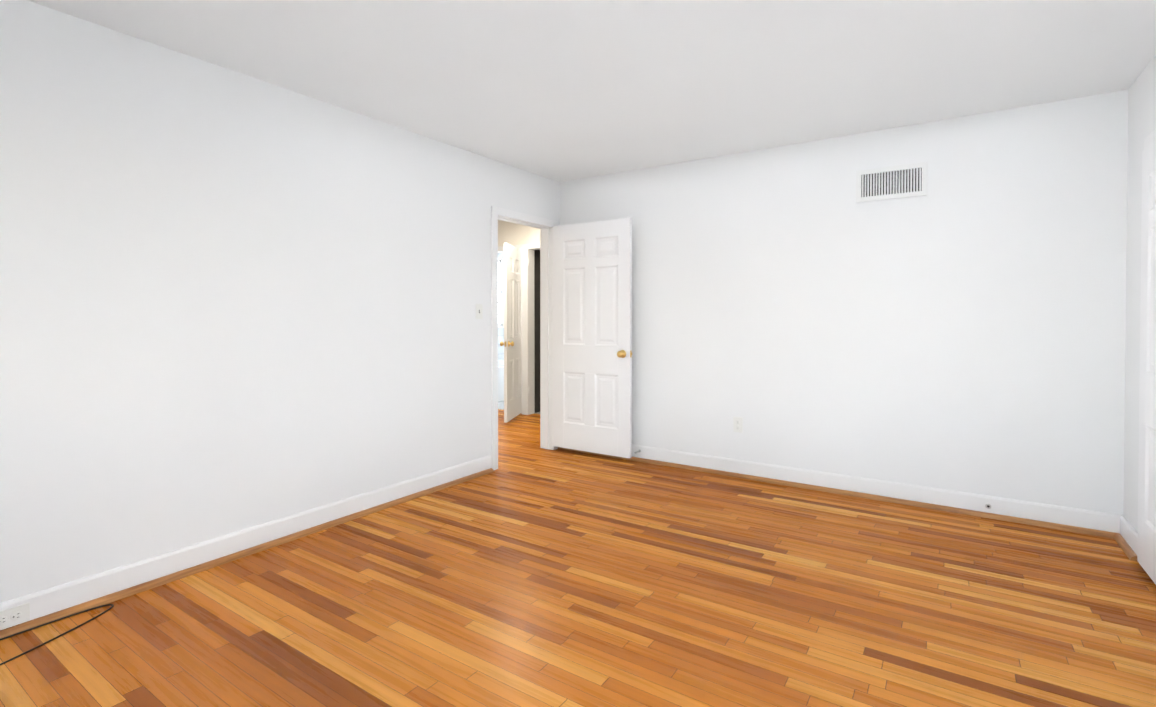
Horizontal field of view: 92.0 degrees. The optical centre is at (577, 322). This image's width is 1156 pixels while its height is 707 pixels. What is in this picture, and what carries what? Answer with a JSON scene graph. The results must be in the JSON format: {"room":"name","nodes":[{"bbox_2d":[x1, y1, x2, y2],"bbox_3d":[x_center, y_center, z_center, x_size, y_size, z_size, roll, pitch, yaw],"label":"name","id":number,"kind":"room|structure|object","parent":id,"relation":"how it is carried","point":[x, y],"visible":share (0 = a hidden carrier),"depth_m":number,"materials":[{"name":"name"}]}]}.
{"room":"empty bedroom","nodes":[
{"label":"empty bedroom","id":0,"kind":"room"},
{"bbox_2d":[0,0,559,602],"bbox_3d":[-1.244,-0.050,3.636,0.120,2.440,6.040,0,1,34],"label":"wall","id":1,"kind":"structure","parent":0,"point":[230,300],"depth_m":2.70,"materials":[{"name":"paint"}]},
{"bbox_2d":[0,455,493,638],"bbox_3d":[-1.720,1.117,2.789,0.043,0.125,3.778,0,1,34],"label":"baseboard","id":2,"kind":"structure","parent":1,"relation":"attached to","point":[69,594],"depth_m":2.73,"materials":[{"name":"paint"}]},
{"bbox_2d":[0,603,29,629],"bbox_3d":[-2.165,1.124,2.125,0.007,0.070,0.115,0,1,34],"label":"electrical outlet","id":3,"kind":"object","parent":2,"relation":"attached to","point":[16,615],"visible":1,"depth_m":2.14,"materials":[{"name":"white plastic"}]},
{"bbox_2d":[476,304,482,318],"bbox_3d":[-0.748,-0.085,4.255,0.018,0.115,0.070,0,1,34],"label":"light switch","id":4,"kind":"object","parent":1,"relation":"attached to","point":[479,311],"visible":1,"depth_m":4.26,"materials":[{"name":"white plastic"}]},
{"bbox_2d":[491,206,557,469],"bbox_3d":[-0.490,0.119,4.773,0.156,2.074,0.873,0,1,34],"label":"door frame","id":5,"kind":"structure","parent":1,"relation":"attached to","point":[544,226],"depth_m":5.05,"materials":[{"name":"paint"}]},
{"bbox_2d":[553,218,631,457],"bbox_3d":[0.111,0.126,4.820,0.800,1.980,0.161,0,1,34],"label":"bedroom door","id":6,"kind":"structure","parent":5,"relation":"attached to","point":[592,337],"depth_m":4.79,"materials":[{"name":"paint"}]},
{"bbox_2d":[498,253,503,359],"bbox_3d":[-1.485,-0.112,8.772,0.120,2.440,2.000,0,1,34],"label":"wall","id":7,"kind":"structure","parent":0,"point":[500,339],"depth_m":9.01,"materials":[{"name":"paint"}]},
{"bbox_2d":[498,258,503,327],"bbox_3d":[-1.484,-0.477,8.743,0.150,1.130,0.960,0,1,34],"label":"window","id":8,"kind":"structure","parent":7,"relation":"in","point":[500,292],"depth_m":9.08,"materials":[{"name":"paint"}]},
{"bbox_2d":[498,401,539,413],"bbox_3d":[-0.035,1.165,8.169,3.920,0.101,2.580,0,1,34],"label":"floor","id":9,"kind":"structure","parent":0,"point":[501,405],"depth_m":7.49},
{"bbox_2d":[498,360,503,401],"bbox_3d":[-1.143,0.860,8.502,0.758,0.498,1.810,0,1,34],"label":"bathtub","id":10,"kind":"object","parent":9,"relation":"on","point":[500,380],"depth_m":7.91,"materials":[{"name":"white ceramic"}]},
{"bbox_2d":[498,220,539,246],"bbox_3d":[-0.992,-0.093,7.169,3.620,2.440,0.120,0,1,34],"label":"wall","id":11,"kind":"structure","parent":0,"point":[510,233],"depth_m":6.93,"materials":[{"name":"paint"}]},
{"bbox_2d":[500,243,521,422],"bbox_3d":[-0.761,0.109,6.573,0.161,2.010,0.680,0,1,9],"label":"bathroom door","id":12,"kind":"structure","parent":11,"relation":"in","point":[512,343],"depth_m":6.50,"materials":[{"name":"paint"}]},
{"bbox_2d":[498,243,539,414],"bbox_3d":[-0.609,0.083,6.907,1.578,2.094,0.136,0,1,34],"label":"door frame","id":13,"kind":"structure","parent":11,"relation":"attached to","point":[527,330],"depth_m":6.87,"materials":[{"name":"paint"}]},
{"bbox_2d":[528,258,530,393],"bbox_3d":[-0.592,0.041,6.854,0.012,1.670,0.044,0,1,34],"label":"hall closet hinge","id":14,"kind":"object","parent":11,"relation":"attached to","point":[529,261],"visible":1,"depth_m":6.85,"materials":[{"name":"paint"}]},
{"bbox_2d":[534,250,539,412],"bbox_3d":[-0.017,-0.091,7.012,0.824,2.440,0.700,0,1,34],"label":"wall","id":15,"kind":"structure","parent":0,"point":[537,318],"depth_m":7.01,"materials":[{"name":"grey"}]},
{"bbox_2d":[0,409,1155,706],"bbox_3d":[-0.934,1.220,3.589,7.106,0.100,6.040,0,1,34],"label":"floor","id":16,"kind":"structure","parent":0,"point":[528,571],"depth_m":2.29,"materials":[{"name":"brown wood"}]},
{"bbox_2d":[0,604,113,664],"bbox_3d":[-2.205,1.190,1.702,0.363,0.006,1.350,0,1,34],"label":"cord","id":17,"kind":"object","parent":16,"relation":"on","point":[111,605],"visible":1,"depth_m":2.17,"materials":[{"name":"black rubber"}]},
{"bbox_2d":[28,0,1155,181],"bbox_3d":[-0.326,-1.332,4.631,7.526,0.100,8.740,0,1,34],"label":"ceiling","id":18,"kind":"structure","parent":0,"point":[562,90],"depth_m":2.69,"materials":[{"name":"paint"}]},
{"bbox_2d":[560,90,1127,514],"bbox_3d":[1.489,-0.056,4.106,3.906,2.440,0.120,0,1,34],"label":"wall","id":19,"kind":"structure","parent":0,"point":[960,326],"depth_m":3.62,"materials":[{"name":"paint"}]},
{"bbox_2d":[733,417,742,432],"bbox_3d":[1.211,0.771,4.226,0.070,0.115,0.007,0,1,34],"label":"outlet","id":20,"kind":"object","parent":19,"relation":"attached to","point":[737,424],"visible":1,"depth_m":4.22,"materials":[{"name":"white plastic"}]},
{"bbox_2d":[558,445,1115,537],"bbox_3d":[1.393,1.102,4.085,3.786,0.125,0.043,0,1,34],"label":"baseboard","id":21,"kind":"structure","parent":19,"relation":"attached to","point":[1102,524],"depth_m":3.64,"materials":[{"name":"paint"}]},
{"bbox_2d":[856,162,926,202],"bbox_3d":[2.041,-0.913,3.645,0.405,0.210,0.018,0,1,34],"label":"air vent","id":22,"kind":"object","parent":19,"relation":"in","point":[895,182],"visible":1,"depth_m":3.64,"materials":[{"name":"white metal"}]},
{"bbox_2d":[1123,55,1155,531],"bbox_3d":[1.681,-0.018,0.982,0.120,2.440,4.867,0,1,34],"label":"wall","id":23,"kind":"structure","parent":0,"point":[1141,108],"depth_m":2.90,"materials":[{"name":"paint"}]},
{"bbox_2d":[1112,514,1137,561],"bbox_3d":[2.852,1.116,2.899,0.042,0.125,0.328,0,1,34],"label":"baseboard","id":24,"kind":"structure","parent":23,"relation":"attached to","point":[1126,536],"depth_m":2.92,"materials":[{"name":"paint"}]},
{"bbox_2d":[1137,140,1155,584],"bbox_3d":[2.519,0.167,2.380,0.161,1.975,0.738,0,1,34],"label":"closet door","id":25,"kind":"structure","parent":23,"relation":"in","point":[1146,555],"depth_m":2.59,"materials":[{"name":"paint"}]},
{"bbox_2d":[1142,129,1155,567],"bbox_3d":[2.576,0.148,2.342,0.136,2.074,0.848,0,1,34],"label":"door frame","id":26,"kind":"structure","parent":23,"relation":"attached to","point":[1150,138],"depth_m":2.64,"materials":[{"name":"paint"}]}
]}

